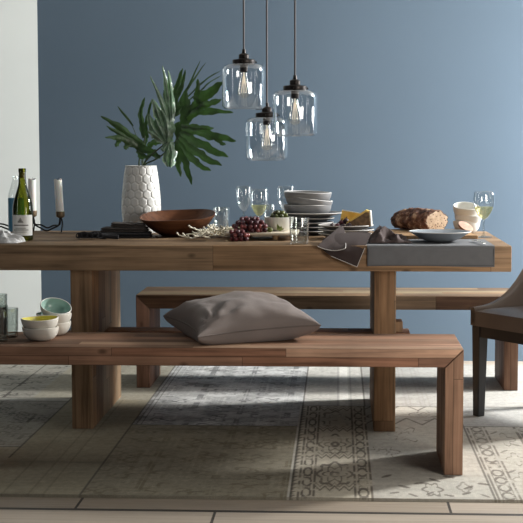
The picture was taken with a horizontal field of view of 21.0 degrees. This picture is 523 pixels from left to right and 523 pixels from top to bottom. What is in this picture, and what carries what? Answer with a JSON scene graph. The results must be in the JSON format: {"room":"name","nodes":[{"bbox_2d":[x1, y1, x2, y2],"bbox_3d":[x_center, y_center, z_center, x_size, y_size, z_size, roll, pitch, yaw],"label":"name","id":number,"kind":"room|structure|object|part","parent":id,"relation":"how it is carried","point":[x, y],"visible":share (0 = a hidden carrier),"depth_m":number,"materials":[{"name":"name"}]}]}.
{"room":"dining room","nodes":[
{"label":"dining room","id":0,"kind":"room"},
{"bbox_2d":[0,0,40,331],"bbox_3d":[-1.862,-0.789,7.388,1.562,2.710,0.117,-3,5,-29],"label":"wall","id":1,"kind":"structure","parent":0,"point":[19,100],"depth_m":7.65,"materials":[{"name":"white paint"}]},
{"bbox_2d":[0,361,522,522],"bbox_3d":[-0.064,0.827,4.916,8.200,0.110,5.920,0,5,3],"label":"floor","id":2,"kind":"structure","parent":0,"point":[12,509],"depth_m":4.54,"materials":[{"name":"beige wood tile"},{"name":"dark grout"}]},
{"bbox_2d":[0,364,522,502],"bbox_3d":[-0.048,0.667,6.126,3.600,0.009,2.884,0,5,3],"label":"area rug","id":3,"kind":"object","parent":2,"relation":"on","point":[198,432],"visible":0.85,"depth_m":5.59,"materials":[{"name":"fabric"}]},
{"bbox_2d":[0,332,463,474],"bbox_3d":[-0.187,0.512,5.215,1.818,0.449,0.399,0,5,3],"label":"wooden bench","id":4,"kind":"object","parent":3,"relation":"on","point":[443,352],"visible":0.97,"depth_m":5.01,"materials":[{"name":"brown wood"}]},
{"bbox_2d":[22,326,58,340],"bbox_3d":[-0.814,0.264,5.203,0.135,0.050,0.133,0,5,3],"label":"bowl","id":5,"kind":"object","parent":4,"relation":"on","point":[49,333],"visible":0.88,"depth_m":5.15,"materials":[{"name":"white ceramic"}]},
{"bbox_2d":[21,315,58,328],"bbox_3d":[-0.816,0.230,5.196,0.134,0.054,0.135,3,6,31],"label":"bowl","id":6,"kind":"object","parent":5,"relation":"on","point":[43,321],"visible":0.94,"depth_m":5.16,"materials":[{"name":"yellow ceramic"}]},
{"bbox_2d":[56,321,70,334],"bbox_3d":[-0.787,0.251,5.351,0.130,0.051,0.128,0,5,3],"label":"bowl","id":7,"kind":"object","parent":4,"relation":"on","point":[63,327],"visible":0.42,"depth_m":5.31,"materials":[{"name":"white ceramic"}]},
{"bbox_2d":[36,312,71,323],"bbox_3d":[-0.786,0.218,5.347,0.134,0.050,0.134,0,5,3],"label":"bowl","id":8,"kind":"object","parent":7,"relation":"on","point":[63,318],"visible":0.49,"depth_m":5.30,"materials":[{"name":"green ceramic"}]},
{"bbox_2d":[40,298,71,314],"bbox_3d":[-0.778,0.181,5.344,0.118,0.081,0.114,-1,5,-13],"label":"bowl","id":9,"kind":"object","parent":8,"relation":"on","point":[48,306],"visible":0.79,"depth_m":5.38,"materials":[{"name":"ceramic"}]},
{"bbox_3d":[-0.187,0.321,5.199,1.816,0.066,0.399,0,5,3],"label":"seat","id":10,"kind":"part","parent":4,"relation":"part of","materials":[{"name":"brown wood"}]},
{"bbox_2d":[163,291,320,344],"bbox_3d":[-0.081,0.198,5.302,0.473,0.161,0.473,-2,5,-19],"label":"throw cushion","id":11,"kind":"object","parent":4,"relation":"on","point":[232,317],"visible":1,"depth_m":5.15,"materials":[{"name":"beige fabric"}]},
{"bbox_3d":[0.688,0.516,5.167,0.066,0.446,0.399,0,5,3],"label":"leg","id":12,"kind":"part","parent":4,"relation":"part of","materials":[{"name":"brown wood"}]},
{"bbox_2d":[0,231,511,431],"bbox_3d":[-0.097,0.278,6.118,2.220,0.765,0.943,0,5,3],"label":"dining table","id":13,"kind":"object","parent":3,"relation":"on","point":[95,266],"visible":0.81,"depth_m":5.71,"materials":[{"name":"brown wood"}]},
{"bbox_2d":[8,180,13,231],"bbox_3d":[-1.088,-0.247,6.260,0.071,0.262,0.071,0,5,3],"label":"water bottle","id":14,"kind":"object","parent":13,"relation":"on","point":[10,200],"visible":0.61,"depth_m":6.24,"materials":[{"name":"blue glass"}]},
{"bbox_2d":[0,230,24,242],"bbox_3d":[-1.113,-0.109,5.810,0.274,0.059,0.132,0,5,3],"label":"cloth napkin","id":15,"kind":"object","parent":13,"relation":"on","point":[5,236],"visible":1,"depth_m":5.79,"materials":[{"name":"white fabric"}]},
{"bbox_2d":[12,168,32,240],"bbox_3d":[-1.002,-0.240,5.924,0.085,0.302,0.086,0,5,3],"label":"wine bottle","id":16,"kind":"object","parent":13,"relation":"on","point":[22,211],"visible":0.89,"depth_m":5.90,"materials":[{"name":"green glass"}]},
{"bbox_2d":[14,218,28,230],"bbox_3d":[-1.004,-0.152,5.895,0.062,0.060,0.014,0,5,3],"label":"label","id":17,"kind":"object","parent":16,"relation":"attached to","point":[20,224],"depth_m":5.89,"materials":[{"name":"white paper"}]},
{"bbox_2d":[0,211,64,232],"bbox_3d":[-1.093,-0.188,6.543,0.427,0.096,0.054,2,5,24],"label":"candelabra","id":18,"kind":"object","parent":13,"relation":"on","point":[60,215],"visible":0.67,"depth_m":6.50,"materials":[{"name":"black metal"}]},
{"bbox_2d":[28,178,35,210],"bbox_3d":[-1.059,-0.302,6.525,0.036,0.172,0.036,0,5,3],"label":"candle","id":19,"kind":"object","parent":18,"relation":"on","point":[31,182],"visible":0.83,"depth_m":6.51,"materials":[{"name":"white wax"}]},
{"bbox_3d":[-0.989,-0.171,6.497,0.147,0.065,0.078,0,5,3],"label":"arm","id":20,"kind":"part","parent":18,"relation":"part of","materials":[{"name":"black metal"}]},
{"bbox_3d":[-0.986,-0.178,6.512,0.163,0.053,0.016,3,5,30],"label":"arm","id":21,"kind":"part","parent":18,"relation":"part of","materials":[{"name":"black metal"}]},
{"bbox_2d":[54,178,63,211],"bbox_3d":[-0.924,-0.295,6.448,0.045,0.173,0.036,0,5,3],"label":"candle","id":22,"kind":"object","parent":18,"relation":"on","point":[57,183],"visible":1,"depth_m":6.43,"materials":[{"name":"white wax"}]},
{"bbox_2d":[56,211,64,217],"bbox_3d":[-0.920,-0.214,6.454,0.041,0.030,0.041,0,5,3],"label":"candle cup","id":23,"kind":"object","parent":18,"relation":"on","point":[58,214],"depth_m":6.44,"materials":[{"name":"gold metal"}]},
{"bbox_3d":[-0.716,0.328,6.158,0.088,0.663,0.751,0,5,3],"label":"leg","id":24,"kind":"part","parent":13,"relation":"part of","materials":[{"name":"brown wood"}]},
{"bbox_2d":[76,231,118,238],"bbox_3d":[-0.697,-0.113,6.003,0.181,0.035,0.060,0,5,-3],"label":"rolled napkin","id":25,"kind":"object","parent":13,"relation":"on","point":[92,235],"visible":1,"depth_m":5.99,"materials":[{"name":"black fabric"}]},
{"bbox_2d":[91,231,152,237],"bbox_3d":[-0.618,-0.118,6.134,0.279,0.023,0.154,0,5,0],"label":"folded napkin","id":26,"kind":"object","parent":13,"relation":"on","point":[147,234],"visible":0.58,"depth_m":6.06,"materials":[{"name":"black fabric"}]},
{"bbox_2d":[100,226,148,231],"bbox_3d":[-0.595,-0.141,6.151,0.196,0.020,0.123,0,5,5],"label":"folded napkin","id":27,"kind":"object","parent":26,"relation":"on","point":[107,228],"visible":0.95,"depth_m":6.10,"materials":[{"name":"grey fabric"}]},
{"bbox_2d":[111,222,145,227],"bbox_3d":[-0.580,-0.161,6.158,0.149,0.024,0.104,0,5,-1],"label":"folded napkin","id":28,"kind":"object","parent":27,"relation":"on","point":[114,224],"visible":1,"depth_m":6.11,"materials":[{"name":"grey fabric"}]},
{"bbox_2d":[121,165,160,232],"bbox_3d":[-0.549,-0.285,6.448,0.180,0.305,0.180,-1,5,-12],"label":"vase","id":29,"kind":"object","parent":13,"relation":"on","point":[141,188],"visible":0.65,"depth_m":6.37,"materials":[{"name":"white ceramic"}]},
{"bbox_2d":[118,107,142,165],"bbox_3d":[-0.597,-0.562,6.481,0.134,0.302,0.020,2,5,26],"label":"twig","id":30,"kind":"object","parent":29,"relation":"in","point":[121,111],"visible":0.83,"depth_m":6.48,"materials":[{"name":"green plant"}]},
{"bbox_2d":[101,116,160,165],"bbox_3d":[-0.589,-0.531,6.392,0.273,0.254,0.056,0,5,-4],"label":"philodendron leaf","id":31,"kind":"object","parent":29,"relation":"in","point":[124,135],"visible":0.99,"depth_m":6.39,"materials":[{"name":"green plant"}]},
{"bbox_2d":[138,97,151,164],"bbox_3d":[-0.539,-0.582,6.478,0.068,0.344,0.078,0,5,3],"label":"philodendron leaf","id":32,"kind":"object","parent":29,"relation":"in","point":[143,128],"visible":0.8,"depth_m":6.50,"materials":[{"name":"green plant"}]},
{"bbox_2d":[143,65,176,166],"bbox_3d":[-0.478,-0.639,6.339,0.197,0.481,0.074,2,5,28],"label":"philodendron leaf","id":33,"kind":"object","parent":29,"relation":"in","point":[162,129],"visible":0.99,"depth_m":6.31,"materials":[{"name":"green plant"}]},
{"bbox_2d":[145,62,221,159],"bbox_3d":[-0.365,-0.663,6.461,0.366,0.515,0.038,-1,5,-7],"label":"philodendron leaf","id":34,"kind":"object","parent":29,"relation":"in","point":[177,89],"visible":0.58,"depth_m":6.45,"materials":[{"name":"green plant"}]},
{"bbox_3d":[-0.316,-0.783,6.446,0.268,0.274,0.033,0,5,0],"label":"blade","id":35,"kind":"part","parent":34,"relation":"part of","materials":[{"name":"green plant"}]},
{"bbox_2d":[144,79,235,184],"bbox_3d":[-0.330,-0.580,6.317,0.479,0.471,0.058,2,5,26],"label":"philodendron leaf","id":36,"kind":"object","parent":29,"relation":"in","point":[187,145],"visible":0.98,"depth_m":6.29,"materials":[{"name":"green plant"}]},
{"bbox_3d":[-0.248,-0.577,6.287,0.303,0.471,0.057,2,5,20],"label":"blade","id":37,"kind":"part","parent":36,"relation":"part of","materials":[{"name":"green plant"}]},
{"bbox_2d":[139,209,215,236],"bbox_3d":[-0.368,-0.168,6.197,0.334,0.113,0.334,0,5,3],"label":"wooden bowl","id":38,"kind":"object","parent":13,"relation":"on","point":[163,222],"visible":0.92,"depth_m":6.14,"materials":[{"name":"brown wood"}]},
{"bbox_2d":[176,232,209,238],"bbox_3d":[-0.292,-0.111,5.954,0.151,0.033,0.060,-1,5,-16],"label":"sprig","id":39,"kind":"object","parent":13,"relation":"on","point":[184,235],"visible":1,"depth_m":5.94,"materials":[{"name":"beige plant"}]},
{"bbox_2d":[186,228,219,236],"bbox_3d":[-0.247,-0.124,5.955,0.141,0.038,0.069,0,5,3],"label":"sprig","id":40,"kind":"object","parent":13,"relation":"on","point":[205,232],"visible":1,"depth_m":5.95,"materials":[{"name":"beige plant"}]},
{"bbox_2d":[192,229,214,234],"bbox_3d":[-0.249,-0.128,5.966,0.119,0.026,0.048,2,5,24],"label":"sprig","id":41,"kind":"object","parent":13,"relation":"on","point":[211,233],"visible":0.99,"depth_m":5.96,"materials":[{"name":"beige plant"}]},
{"bbox_2d":[188,224,221,231],"bbox_3d":[-0.241,-0.142,6.000,0.149,0.032,0.066,0,5,3],"label":"sprig","id":42,"kind":"object","parent":41,"relation":"on","point":[189,226],"visible":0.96,"depth_m":6.00,"materials":[{"name":"beige plant"}]},
{"bbox_2d":[199,232,225,236],"bbox_3d":[-0.209,-0.117,6.035,0.146,0.028,0.058,0,5,3],"label":"sprig","id":43,"kind":"object","parent":13,"relation":"on","point":[219,233],"visible":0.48,"depth_m":6.03,"materials":[{"name":"beige plant"}]},
{"bbox_2d":[213,207,229,226],"bbox_3d":[-0.184,-0.193,6.486,0.078,0.113,0.078,0,5,3],"label":"glass tumbler","id":44,"kind":"object","parent":13,"relation":"on","point":[213,207],"visible":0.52,"depth_m":6.48,"materials":[{"name":"clear glass"}]},
{"bbox_2d":[229,216,267,240],"bbox_3d":[-0.052,-0.138,5.904,0.158,0.099,0.158,0,5,3],"label":"grape bunch","id":45,"kind":"object","parent":13,"relation":"on","point":[246,224],"visible":1,"depth_m":5.88,"materials":[{"name":"food"}]},
{"bbox_2d":[225,229,299,240],"bbox_3d":[0.006,-0.113,6.005,0.305,0.033,0.260,0,5,3],"label":"board","id":46,"kind":"object","parent":13,"relation":"on","point":[294,232],"visible":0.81,"depth_m":5.88,"materials":[{"name":"brown wood"}]},
{"bbox_2d":[205,224,233,231],"bbox_3d":[-0.170,-0.143,6.002,0.146,0.034,0.063,0,5,3],"label":"sprig","id":47,"kind":"object","parent":46,"relation":"on","point":[230,227],"visible":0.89,"depth_m":6.00,"materials":[{"name":"beige plant"}]},
{"bbox_2d":[264,216,293,230],"bbox_3d":[0.074,-0.160,6.012,0.126,0.059,0.126,0,5,3],"label":"bowl","id":48,"kind":"object","parent":46,"relation":"on","point":[272,223],"visible":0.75,"depth_m":5.96,"materials":[{"name":"white ceramic"}]},
{"bbox_2d":[289,217,308,244],"bbox_3d":[0.152,-0.124,5.684,0.081,0.107,0.081,0,5,3],"label":"glass tumbler","id":49,"kind":"object","parent":13,"relation":"on","point":[289,217],"visible":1,"depth_m":5.68,"materials":[{"name":"clear glass"}]},
{"bbox_2d":[298,231,322,235],"bbox_3d":[0.213,-0.130,6.269,0.215,0.020,0.215,0,5,3],"label":"salad plate","id":50,"kind":"object","parent":13,"relation":"on","point":[311,233],"visible":0.3,"depth_m":6.18,"materials":[{"name":"ceramic"}]},
{"bbox_2d":[291,225,323,230],"bbox_3d":[0.216,-0.148,6.267,0.215,0.020,0.215,0,5,3],"label":"salad plate","id":51,"kind":"object","parent":50,"relation":"on","point":[293,226],"visible":0.41,"depth_m":6.19,"materials":[{"name":"ceramic"}]},
{"bbox_2d":[293,221,332,226],"bbox_3d":[0.213,-0.167,6.265,0.215,0.020,0.215,0,5,3],"label":"salad plate","id":52,"kind":"object","parent":51,"relation":"on","point":[297,224],"visible":0.66,"depth_m":6.19,"materials":[{"name":"ceramic"}]},
{"bbox_2d":[294,217,333,222],"bbox_3d":[0.216,-0.185,6.264,0.215,0.020,0.215,0,5,3],"label":"salad plate","id":53,"kind":"object","parent":52,"relation":"on","point":[300,220],"visible":0.7,"depth_m":6.20,"materials":[{"name":"ceramic"}]},
{"bbox_2d":[285,211,341,217],"bbox_3d":[0.215,-0.208,6.262,0.288,0.022,0.288,0,5,3],"label":"dinner plate","id":54,"kind":"object","parent":53,"relation":"on","point":[331,213],"visible":0.63,"depth_m":6.16,"materials":[{"name":"ceramic"}]},
{"bbox_2d":[284,204,330,213],"bbox_3d":[0.204,-0.229,6.261,0.212,0.049,0.212,0,5,3],"label":"stoneware bowl","id":55,"kind":"object","parent":54,"relation":"on","point":[301,209],"visible":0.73,"depth_m":6.17,"materials":[{"name":"white ceramic"}]},
{"bbox_2d":[286,197,332,205],"bbox_3d":[0.211,-0.261,6.257,0.210,0.070,0.211,3,6,33],"label":"stoneware bowl","id":56,"kind":"object","parent":55,"relation":"on","point":[291,201],"visible":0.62,"depth_m":6.17,"materials":[{"name":"white ceramic"}]},
{"bbox_2d":[284,190,331,200],"bbox_3d":[0.205,-0.286,6.255,0.212,0.054,0.212,-4,6,-42],"label":"stoneware bowl","id":57,"kind":"object","parent":56,"relation":"on","point":[316,195],"visible":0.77,"depth_m":6.18,"materials":[{"name":"white ceramic"}]},
{"bbox_2d":[318,226,370,266],"bbox_3d":[0.350,-0.061,5.689,0.177,0.148,0.315,1,5,18],"label":"napkin","id":58,"kind":"object","parent":13,"relation":"on","point":[340,245],"visible":1,"depth_m":5.59,"materials":[{"name":"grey fabric"}]},
{"bbox_2d":[318,232,371,236],"bbox_3d":[0.354,-0.109,6.001,0.226,0.024,0.226,0,5,3],"label":"salad plate","id":59,"kind":"object","parent":13,"relation":"on","point":[325,234],"visible":0.2,"depth_m":5.98,"materials":[{"name":"grey ceramic"}]},
{"bbox_2d":[319,228,373,233],"bbox_3d":[0.360,-0.127,5.999,0.236,0.024,0.236,0,5,3],"label":"salad plate","id":60,"kind":"object","parent":59,"relation":"on","point":[366,230],"visible":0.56,"depth_m":5.92,"materials":[{"name":"white ceramic"}]},
{"bbox_2d":[318,223,372,229],"bbox_3d":[0.358,-0.145,5.998,0.236,0.024,0.236,0,5,3],"label":"salad plate","id":61,"kind":"object","parent":60,"relation":"on","point":[326,225],"visible":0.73,"depth_m":5.92,"materials":[{"name":"white ceramic"}]},
{"bbox_2d":[340,210,359,220],"bbox_3d":[0.385,-0.184,6.049,0.102,0.078,0.057,-1,5,-9],"label":"cheese wedge","id":62,"kind":"object","parent":61,"relation":"on","point":[350,215],"visible":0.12,"depth_m":6.04,"materials":[{"name":"yellow food"}]},
{"bbox_2d":[346,209,371,226],"bbox_3d":[0.413,-0.178,5.956,0.108,0.080,0.048,1,5,9],"label":"cheese wedge","id":63,"kind":"object","parent":61,"relation":"on","point":[364,218],"visible":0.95,"depth_m":5.93,"materials":[{"name":"food"}]},
{"bbox_3d":[0.520,0.331,6.090,0.088,0.663,0.751,0,5,3],"label":"leg","id":64,"kind":"part","parent":13,"relation":"part of","materials":[{"name":"brown wood"}]},
{"bbox_2d":[367,239,494,266],"bbox_3d":[0.679,-0.037,5.765,0.500,0.085,0.397,0,5,3],"label":"placemat","id":65,"kind":"object","parent":13,"relation":"on","point":[420,252],"visible":0.88,"depth_m":5.58,"materials":[{"name":"grey fabric"}]},
{"bbox_2d":[368,225,410,242],"bbox_3d":[0.521,-0.113,5.750,0.178,0.066,0.186,0,5,3],"label":"crumpled napkin","id":66,"kind":"object","parent":65,"relation":"on","point":[381,234],"visible":0.98,"depth_m":5.71,"materials":[{"name":"grey fabric"}]},
{"bbox_2d":[409,229,471,241],"bbox_3d":[0.731,-0.104,5.785,0.256,0.041,0.256,0,5,3],"label":"shallow bowl","id":67,"kind":"object","parent":65,"relation":"on","point":[434,235],"visible":1,"depth_m":5.72,"materials":[{"name":"white ceramic"}]},
{"bbox_2d":[390,229,477,238],"bbox_3d":[0.728,-0.121,6.174,0.365,0.016,0.450,0,5,-1],"label":"board","id":68,"kind":"object","parent":13,"relation":"on","point":[409,235],"visible":0.26,"depth_m":6.00,"materials":[{"name":"beige wood"}]},
{"bbox_2d":[390,207,447,229],"bbox_3d":[0.685,-0.192,6.299,0.148,0.102,0.308,-3,6,-32],"label":"bread loaf","id":69,"kind":"object","parent":68,"relation":"on","point":[412,218],"visible":0.88,"depth_m":6.20,"materials":[{"name":"brown food"}]},
{"bbox_2d":[458,221,472,230],"bbox_3d":[0.896,-0.152,6.196,0.068,0.050,0.042,0,5,0],"label":"bread slice","id":70,"kind":"object","parent":68,"relation":"on","point":[462,225],"visible":0.8,"depth_m":6.19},
{"bbox_2d":[453,221,479,232],"bbox_3d":[0.928,-0.159,6.388,0.123,0.058,0.123,-2,5,3],"label":"bowl","id":71,"kind":"object","parent":13,"relation":"on","point":[475,226],"visible":0.45,"depth_m":6.35,"materials":[{"name":"ceramic"}]},
{"bbox_2d":[454,214,482,222],"bbox_3d":[0.934,-0.195,6.376,0.123,0.075,0.123,-4,6,-41],"label":"bowl","id":72,"kind":"object","parent":71,"relation":"on","point":[475,219],"visible":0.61,"depth_m":6.33,"materials":[{"name":"ceramic"}]},
{"bbox_2d":[453,202,479,215],"bbox_3d":[0.925,-0.228,6.365,0.121,0.078,0.122,-1,5,-6],"label":"bowl","id":73,"kind":"object","parent":72,"relation":"on","point":[459,208],"visible":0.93,"depth_m":6.35,"materials":[{"name":"ceramic"}]},
{"bbox_2d":[473,191,494,237],"bbox_3d":[0.956,-0.203,6.071,0.091,0.196,0.091,0,5,3],"label":"wine glass","id":74,"kind":"object","parent":13,"relation":"on","point":[474,191],"visible":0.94,"depth_m":6.06,"materials":[{"name":"clear glass"}]},
{"bbox_2d":[473,191,494,219],"bbox_3d":[0.956,-0.240,6.068,0.091,0.121,0.091,0,5,3],"label":"bowl","id":75,"kind":"object","parent":74,"relation":"on","point":[474,191],"depth_m":6.06,"materials":[{"name":"clear glass"}]},
{"bbox_2d":[136,287,517,390],"bbox_3d":[0.317,0.370,6.924,1.818,0.449,0.399,0,5,3],"label":"wooden bench","id":76,"kind":"object","parent":3,"relation":"on","point":[149,302],"visible":0.7,"depth_m":6.75,"materials":[{"name":"brown wood"}]},
{"bbox_3d":[-0.558,0.369,6.972,0.066,0.446,0.399,0,5,3],"label":"leg","id":77,"kind":"part","parent":76,"relation":"part of","materials":[{"name":"brown wood"}]},
{"bbox_3d":[0.317,0.179,6.908,1.816,0.066,0.399,0,5,3],"label":"seat","id":78,"kind":"part","parent":76,"relation":"part of","materials":[{"name":"brown wood"}]},
{"bbox_3d":[1.192,0.374,6.876,0.066,0.446,0.399,0,5,3],"label":"leg","id":79,"kind":"part","parent":76,"relation":"part of","materials":[{"name":"brown wood"}]},
{"bbox_2d":[470,269,522,416],"bbox_3d":[1.287,0.168,5.992,0.610,1.002,0.616,-3,6,-32],"label":"dining chair","id":80,"kind":"object","parent":3,"relation":"on","point":[501,319],"visible":1,"depth_m":6.03,"materials":[{"name":"beige leather"}]},
{"bbox_3d":[0.936,0.469,6.061,0.050,0.391,0.050,-3,6,-32],"label":"leg","id":81,"kind":"part","parent":80,"relation":"part of","materials":[{"name":"brown wood"}]},
{"bbox_3d":[1.287,-0.032,5.976,0.610,0.602,0.616,-3,6,-32],"label":"backrest","id":82,"kind":"part","parent":80,"relation":"part of","materials":[{"name":"beige leather"}]},
{"bbox_3d":[1.240,0.238,5.969,0.500,0.081,0.500,-3,6,-32],"label":"seat","id":83,"kind":"part","parent":80,"relation":"part of","materials":[{"name":"beige leather"}]},
{"bbox_2d":[37,0,522,360],"bbox_3d":[1.487,-0.813,7.609,5.405,2.710,0.120,0,5,3],"label":"wall","id":84,"kind":"structure","parent":0,"point":[417,103],"depth_m":7.62,"materials":[{"name":"blue paint"}]},
{"bbox_3d":[0.601,-2.084,5.944,7.000,0.100,3.320,0,5,3],"label":"ceiling","id":85,"kind":"structure","parent":0,"visible":0},
{"bbox_2d":[222,0,265,109],"bbox_3d":[-0.076,-1.338,5.963,0.185,1.385,0.185,0,5,3],"label":"pendant lamp","id":86,"kind":"object","parent":85,"relation":"hanging from","point":[243,61],"visible":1,"depth_m":5.99,"materials":[{"name":"clear glass"}]},
{"bbox_2d":[240,64,247,71],"bbox_3d":[-0.075,-0.821,6.006,0.034,0.032,0.034,0,5,3],"label":"socket","id":87,"kind":"object","parent":86,"relation":"attached to","point":[243,67],"depth_m":5.99,"materials":[{"name":"brown metal"}]},
{"bbox_3d":[-0.075,-0.744,6.012,0.185,0.193,0.185,0,5,3],"label":"lamp shade","id":88,"kind":"part","parent":86,"relation":"part of","materials":[{"name":"clear glass"}]},
{"bbox_3d":[-0.076,-1.444,5.954,0.008,1.094,0.008,0,5,3],"label":"cord","id":89,"kind":"part","parent":86,"relation":"part of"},
{"bbox_2d":[246,0,287,160],"bbox_3d":[0.023,-1.241,6.106,0.187,1.604,0.187,0,5,3],"label":"pendant lamp","id":90,"kind":"object","parent":85,"relation":"hanging from","point":[266,114],"visible":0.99,"depth_m":6.13,"materials":[{"name":"clear glass"}]},
{"bbox_2d":[263,118,270,124],"bbox_3d":[0.024,-0.611,6.159,0.034,0.032,0.034,0,5,3],"label":"socket","id":91,"kind":"object","parent":90,"relation":"attached to","point":[266,121],"depth_m":6.14,"materials":[{"name":"brown metal"}]},
{"bbox_3d":[0.024,-0.536,6.165,0.187,0.189,0.187,0,5,3],"label":"lamp shade","id":92,"kind":"part","parent":90,"relation":"part of","materials":[{"name":"clear glass"}]},
{"bbox_3d":[0.022,-1.345,6.098,0.008,1.316,0.008,0,5,3],"label":"cord","id":93,"kind":"part","parent":90,"relation":"part of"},
{"bbox_2d":[273,0,316,136],"bbox_3d":[0.139,-1.272,5.856,0.187,1.501,0.187,0,5,3],"label":"pendant lamp","id":94,"kind":"object","parent":85,"relation":"hanging from","point":[294,87],"visible":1,"depth_m":5.88,"materials":[{"name":"clear glass"}]},
{"bbox_2d":[291,91,298,98],"bbox_3d":[0.140,-0.697,5.904,0.034,0.032,0.034,0,5,3],"label":"socket","id":95,"kind":"object","parent":94,"relation":"attached to","point":[294,94],"depth_m":5.89,"materials":[{"name":"brown metal"}]},
{"bbox_3d":[0.140,-0.620,5.910,0.187,0.193,0.187,0,5,3],"label":"lamp shade","id":96,"kind":"part","parent":94,"relation":"part of","materials":[{"name":"clear glass"}]},
{"bbox_3d":[0.139,-1.378,5.847,0.008,1.209,0.008,0,5,3],"label":"cord","id":97,"kind":"part","parent":94,"relation":"part of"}
]}

